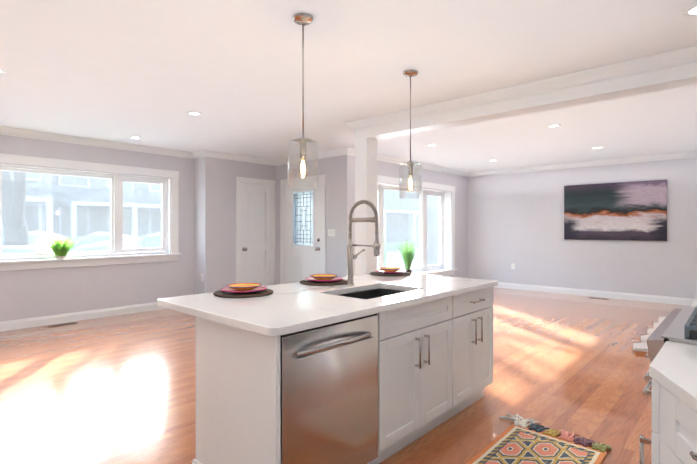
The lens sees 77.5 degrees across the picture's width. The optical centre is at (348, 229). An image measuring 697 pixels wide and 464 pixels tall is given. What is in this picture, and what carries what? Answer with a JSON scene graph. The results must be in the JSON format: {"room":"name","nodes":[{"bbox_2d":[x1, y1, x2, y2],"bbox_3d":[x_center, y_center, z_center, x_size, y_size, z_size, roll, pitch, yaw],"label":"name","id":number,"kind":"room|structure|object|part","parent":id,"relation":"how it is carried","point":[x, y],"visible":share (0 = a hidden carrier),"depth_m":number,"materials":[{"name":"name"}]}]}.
{"room":"kitchen","nodes":[
{"label":"kitchen","id":0,"kind":"room"},
{"bbox_2d":[0,134,193,321],"bbox_3d":[-4.821,0.002,4.922,0.300,2.500,6.400,0,0,42],"label":"wall","id":1,"kind":"structure","parent":0,"point":[29,293],"depth_m":6.13,"materials":[{"name":"paint"}]},
{"bbox_2d":[0,302,166,331],"bbox_3d":[-4.594,1.193,4.941,0.015,0.118,6.070,0,0,42],"label":"baseboard","id":2,"kind":"structure","parent":1,"relation":"attached to","point":[48,320],"depth_m":5.90,"materials":[{"name":"white wood"}]},
{"bbox_2d":[0,153,180,270],"bbox_3d":[-3.833,-0.209,5.848,0.210,1.438,3.190,0,0,42],"label":"dining room window","id":3,"kind":"structure","parent":1,"relation":"in","point":[169,205],"depth_m":6.24,"materials":[{"name":"plastic"}]},
{"bbox_2d":[40,236,83,258],"bbox_3d":[-3.794,0.239,5.729,0.713,0.303,0.723,0,0,42],"label":"potted plant","id":4,"kind":"object","parent":3,"relation":"on","point":[59,249],"visible":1,"depth_m":5.69,"materials":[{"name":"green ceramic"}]},
{"bbox_2d":[1,171,160,257],"bbox_3d":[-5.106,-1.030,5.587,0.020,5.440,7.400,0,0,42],"label":"window pane","id":5,"kind":"object","parent":3,"relation":"attached to","point":[90,208],"depth_m":6.59,"materials":[{"name":"clear glass"}]},
{"bbox_3d":[-3.808,0.451,5.826,0.140,0.119,3.190,0,0,42],"label":"sill","id":6,"kind":"part","parent":3,"relation":"part of","materials":[{"name":"white wood"}]},
{"bbox_2d":[0,126,199,158],"bbox_3d":[-4.545,-1.204,4.933,0.090,0.088,6.010,0,0,42],"label":"crown molding","id":7,"kind":"structure","parent":1,"relation":"attached to","point":[9,131],"depth_m":6.02,"materials":[{"name":"white paint"}]},
{"bbox_2d":[194,157,274,293],"bbox_3d":[-2.081,-0.004,7.702,0.700,2.500,1.400,0,0,42],"label":"wall","id":8,"kind":"structure","parent":0,"point":[215,222],"depth_m":7.14,"materials":[{"name":"paint"}]},
{"bbox_2d":[200,150,275,164],"bbox_3d":[-1.858,-1.209,7.382,0.098,0.088,1.388,0,0,42],"label":"crown molding","id":9,"kind":"structure","parent":8,"relation":"attached to","point":[203,153],"depth_m":7.32,"materials":[{"name":"white paint"}]},
{"bbox_2d":[236,177,275,285],"bbox_3d":[-1.649,0.177,7.689,0.177,2.139,0.833,0,0,42],"label":"closet door","id":10,"kind":"structure","parent":8,"relation":"in","point":[255,230],"depth_m":7.68,"materials":[{"name":"white wood"}]},
{"bbox_2d":[275,155,354,284],"bbox_3d":[-0.629,-0.003,7.528,1.920,2.500,0.300,0,0,42],"label":"wall","id":11,"kind":"structure","parent":0,"point":[338,172],"depth_m":6.94,"materials":[{"name":"paint"}]},
{"bbox_2d":[285,182,320,282],"bbox_3d":[-0.807,0.221,7.480,0.958,2.023,0.124,0,0,42],"label":"front door","id":12,"kind":"structure","parent":11,"relation":"in","point":[302,233],"depth_m":7.50,"materials":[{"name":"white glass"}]},
{"bbox_2d":[280,175,325,283],"bbox_3d":[-0.756,0.177,7.523,1.150,2.139,0.158,0,0,42],"label":"door frame","id":13,"kind":"structure","parent":11,"relation":"attached to","point":[321,179],"depth_m":7.51,"materials":[{"name":"white wood"}]},
{"bbox_2d":[276,149,339,164],"bbox_3d":[-0.720,-1.209,7.352,1.780,0.088,0.078,0,0,42],"label":"crown molding","id":14,"kind":"structure","parent":11,"relation":"attached to","point":[332,153],"depth_m":7.21,"materials":[{"name":"white paint"}]},
{"bbox_2d":[328,229,334,235],"bbox_3d":[-0.279,0.058,6.992,0.165,0.115,0.018,0,0,42],"label":"switch plate","id":15,"kind":"object","parent":11,"relation":"attached to","point":[331,232],"visible":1,"depth_m":6.99,"materials":[{"name":"white plastic"}]},
{"bbox_2d":[0,287,686,463],"bbox_3d":[-0.141,1.293,4.512,7.770,0.080,12.100,0,0,42],"label":"floor","id":16,"kind":"structure","parent":0,"point":[118,389],"depth_m":3.46,"materials":[{"name":"brown wood"}]},
{"bbox_2d":[47,322,76,326],"bbox_3d":[-3.736,1.248,5.668,0.100,0.004,0.320,0,0,42],"label":"floor vent","id":17,"kind":"object","parent":16,"relation":"in","point":[62,324],"visible":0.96,"depth_m":5.67,"materials":[{"name":"brown metal"}]},
{"bbox_2d":[192,284,497,463],"bbox_3d":[0.169,0.837,2.658,0.717,0.840,2.030,0,0,42],"label":"kitchen island","id":18,"kind":"object","parent":16,"relation":"on","point":[369,368],"depth_m":2.06,"materials":[{"name":"white wood"}]},
{"bbox_2d":[157,273,497,339],"bbox_3d":[0.030,0.407,2.791,1.040,0.051,2.090,0,0,42],"label":"island countertop","id":19,"kind":"structure","parent":18,"relation":"on","point":[295,305],"depth_m":2.29,"materials":[{"name":"white stone"}]},
{"bbox_2d":[213,283,273,297],"bbox_3d":[-0.618,0.354,2.563,0.346,0.052,0.346,0,0,42],"label":"place setting","id":20,"kind":"object","parent":19,"relation":"on","point":[241,290],"visible":1,"depth_m":2.50,"materials":[{"name":"pink ceramic"}]},
{"bbox_2d":[299,274,346,285],"bbox_3d":[-0.175,0.353,3.079,0.346,0.052,0.346,0,0,42],"label":"place setting","id":21,"kind":"object","parent":19,"relation":"on","point":[323,279],"visible":1,"depth_m":3.00,"materials":[{"name":"pink ceramic"}]},
{"bbox_2d":[327,200,380,287],"bbox_3d":[0.074,0.092,2.849,0.284,0.575,0.359,0,0,42],"label":"faucet","id":22,"kind":"object","parent":19,"relation":"on","point":[350,256],"depth_m":2.92,"materials":[{"name":"silver metal"}]},
{"bbox_2d":[338,288,406,298],"bbox_3d":[0.157,0.526,2.709,0.372,0.220,0.592,0,0,42],"label":"sink","id":23,"kind":"object","parent":19,"relation":"in","point":[361,293],"depth_m":2.94,"materials":[{"name":"metal"}]},
{"bbox_2d":[370,267,410,275],"bbox_3d":[0.352,0.352,3.641,0.346,0.052,0.346,0,0,42],"label":"place setting","id":24,"kind":"object","parent":19,"relation":"on","point":[389,271],"visible":1,"depth_m":3.58,"materials":[{"name":"brown ceramic"}]},
{"bbox_2d":[281,313,377,463],"bbox_3d":[-0.248,0.839,2.138,0.632,0.836,0.616,0,0,42],"label":"dishwasher","id":25,"kind":"object","parent":18,"relation":"in","point":[329,370],"depth_m":1.94,"materials":[{"name":"silver metal"}]},
{"bbox_2d":[355,137,376,274],"bbox_3d":[0.209,0.096,5.138,0.180,2.310,0.200,0,0,42],"label":"column","id":26,"kind":"structure","parent":16,"relation":"on","point":[366,177],"depth_m":5.07,"materials":[{"name":"white paint"}]},
{"bbox_2d":[466,413,611,463],"bbox_3d":[0.961,1.242,2.357,0.646,0.027,1.082,0,0,42],"label":"rug","id":27,"kind":"object","parent":16,"relation":"on","point":[518,441],"visible":1,"depth_m":2.46,"materials":[{"name":"multicoloured fabric"}]},
{"bbox_2d":[632,306,696,380],"bbox_3d":[1.555,0.778,1.611,0.747,0.901,0.798,0,0,42],"label":"range","id":28,"kind":"object","parent":16,"relation":"on","point":[678,325],"visible":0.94,"depth_m":1.59,"materials":[{"name":"silver metal"}]},
{"bbox_2d":[639,297,696,463],"bbox_3d":[1.391,0.821,1.368,0.668,0.875,3.358,0,0,42],"label":"cabinet","id":29,"kind":"object","parent":16,"relation":"on","point":[673,376],"depth_m":1.15,"materials":[{"name":"wood"}]},
{"bbox_2d":[0,0,696,171],"bbox_3d":[-0.141,-1.297,4.507,7.770,0.100,12.100,0,0,42],"label":"ceiling","id":30,"kind":"structure","parent":0,"point":[151,73],"depth_m":3.40,"materials":[{"name":"paint"}]},
{"bbox_2d":[187,112,201,115],"bbox_3d":[-1.660,-1.244,4.675,0.150,0.006,0.150,0,0,42],"label":"recessed light","id":31,"kind":"object","parent":30,"relation":"in","point":[194,113],"visible":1,"depth_m":4.67,"materials":[{"name":"white plastic"}]},
{"bbox_2d":[288,13,317,188],"bbox_3d":[-0.267,-0.744,2.553,0.180,1.000,0.180,0,0,42],"label":"pendant light","id":32,"kind":"object","parent":30,"relation":"hanging from","point":[303,19],"visible":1,"depth_m":2.54,"materials":[{"name":"clear glass"}]},
{"bbox_2d":[399,69,421,198],"bbox_3d":[0.492,-0.745,3.444,0.180,1.000,0.180,0,0,42],"label":"pendant light","id":33,"kind":"object","parent":30,"relation":"hanging from","point":[410,164],"visible":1,"depth_m":3.43,"materials":[{"name":"clear glass"}]},
{"bbox_2d":[346,45,696,139],"bbox_3d":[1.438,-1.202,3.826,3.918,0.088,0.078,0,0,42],"label":"ceiling beam","id":34,"kind":"structure","parent":30,"relation":"attached to","point":[687,55],"depth_m":3.62,"materials":[{"name":"white paint"}]},
{"bbox_2d":[547,124,560,126],"bbox_3d":[2.477,-1.246,5.232,0.150,0.006,0.150,0,0,42],"label":"recessed light","id":35,"kind":"object","parent":30,"relation":"in","point":[555,125],"visible":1,"depth_m":5.22,"materials":[{"name":"white plastic"}]},
{"bbox_2d":[683,5,696,16],"bbox_3d":[1.988,-1.240,2.456,0.150,0.006,0.150,0,0,42],"label":"recessed light","id":36,"kind":"object","parent":30,"relation":"in","point":[690,12],"visible":1,"depth_m":2.48,"materials":[{"name":"white plastic"}]},
{"bbox_2d":[377,160,467,277],"bbox_3d":[1.418,-0.005,8.570,0.300,2.500,4.000,0,0,42],"label":"wall","id":37,"kind":"structure","parent":0,"point":[458,182],"depth_m":9.34,"materials":[{"name":"paint"}]},
{"bbox_2d":[340,148,467,176],"bbox_3d":[1.296,-1.210,8.153,0.078,0.088,3.978,0,0,42],"label":"crown molding","id":38,"kind":"structure","parent":37,"relation":"attached to","point":[344,151],"depth_m":7.80,"materials":[{"name":"white paint"}]},
{"bbox_2d":[377,175,456,275],"bbox_3d":[1.139,0.027,8.182,0.310,1.878,3.160,0,0,42],"label":"living room window","id":39,"kind":"structure","parent":37,"relation":"in","point":[445,230],"depth_m":8.74,"materials":[{"name":"plastic"}]},
{"bbox_2d":[396,239,422,272],"bbox_3d":[1.097,0.512,8.067,0.679,0.669,0.641,0,0,42],"label":"potted plant","id":40,"kind":"object","parent":39,"relation":"on","point":[407,257],"visible":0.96,"depth_m":8.02,"materials":[{"name":"plant"}]},
{"bbox_3d":[1.165,0.906,8.160,0.240,0.119,3.160,0,0,42],"label":"sill","id":41,"kind":"part","parent":39,"relation":"part of","materials":[{"name":"white wood"}]},
{"bbox_2d":[468,157,696,298],"bbox_3d":[4.741,-0.004,8.042,5.320,2.500,0.300,0,0,42],"label":"wall","id":42,"kind":"structure","parent":0,"point":[517,219],"depth_m":8.29,"materials":[{"name":"paint"}]},
{"bbox_2d":[468,151,696,176],"bbox_3d":[4.503,-1.210,8.001,5.020,0.088,0.078,0,0,42],"label":"crown molding","id":43,"kind":"structure","parent":42,"relation":"attached to","point":[686,154],"depth_m":8.00,"materials":[{"name":"white paint"}]},
{"bbox_2d":[493,282,694,305],"bbox_3d":[4.524,1.187,8.029,5.020,0.118,0.015,0,0,42],"label":"baseboard","id":44,"kind":"structure","parent":42,"relation":"attached to","point":[583,292],"depth_m":7.93,"materials":[{"name":"white wood"}]},
{"bbox_2d":[564,179,666,240],"bbox_3d":[4.745,-0.319,7.809,1.600,1.030,0.037,0,0,42],"label":"painting","id":45,"kind":"object","parent":42,"relation":"attached to","point":[635,210],"visible":0.98,"depth_m":7.74,"materials":[{"name":"fabric"}]},
{"label":"outside","id":46,"kind":"structure","parent":0,"visible":0},
{"bbox_2d":[386,250,419,269],"bbox_3d":[-17.934,1.767,23.120,82.000,0.200,90.000,0,0,42],"label":"ground","id":47,"kind":"structure","parent":46,"point":[394,255],"depth_m":23.12,"materials":[{"name":"white snow"}]},
{"bbox_2d":[1,170,28,245],"bbox_3d":[-8.914,-2.393,10.936,7.375,8.204,6.426,0,0,42],"label":"tree","id":48,"kind":"object","parent":47,"relation":"on","point":[15,201],"depth_m":10.55,"materials":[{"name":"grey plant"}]},
{"bbox_2d":[1,172,52,237],"bbox_3d":[-19.021,-2.478,20.584,12.600,8.300,7.800,0,0,42],"label":"house","id":49,"kind":"structure","parent":47,"relation":"on","point":[34,211],"depth_m":20.84,"materials":[{"name":"stone"}]},
{"bbox_2d":[1,240,137,257],"bbox_3d":[-7.018,1.176,7.632,2.494,1.958,7.420,0,0,42],"label":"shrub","id":50,"kind":"object","parent":47,"relation":"on","point":[49,250],"depth_m":8.76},
{"bbox_2d":[1,231,160,251],"bbox_3d":[-9.575,1.047,18.218,1.983,2.193,29.473,0,0,42],"label":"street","id":51,"kind":"structure","parent":47,"relation":"on","point":[105,234],"depth_m":17.04,"materials":[{"name":"white snow"}]},
{"bbox_2d":[52,175,160,238],"bbox_3d":[-15.443,-2.041,27.473,12.600,7.400,7.800,0,0,42],"label":"house","id":52,"kind":"structure","parent":47,"relation":"on","point":[93,203],"depth_m":24.59,"materials":[{"name":"vinyl siding"},{"name":"glass"}]},
{"bbox_2d":[384,189,419,250],"bbox_3d":[1.647,-2.012,38.412,13.100,7.300,9.600,0,0,42],"label":"house","id":53,"kind":"structure","parent":47,"relation":"on","point":[407,220],"depth_m":36.63,"materials":[{"name":"painted siding"},{"name":"glass"}]},
{"bbox_2d":[427,195,438,265],"bbox_3d":[1.277,-0.034,10.425,2.390,3.450,6.550,0,0,42],"label":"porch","id":54,"kind":"object","parent":47,"relation":"on","point":[428,234],"depth_m":12.99,"materials":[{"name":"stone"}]},
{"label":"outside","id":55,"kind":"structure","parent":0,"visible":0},
{"bbox_2d":[384,190,438,269],"bbox_3d":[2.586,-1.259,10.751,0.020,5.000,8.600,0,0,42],"label":"window pane","id":56,"kind":"object","parent":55,"point":[410,230],"depth_m":9.29,"materials":[{"name":"clear glass"}]}
]}

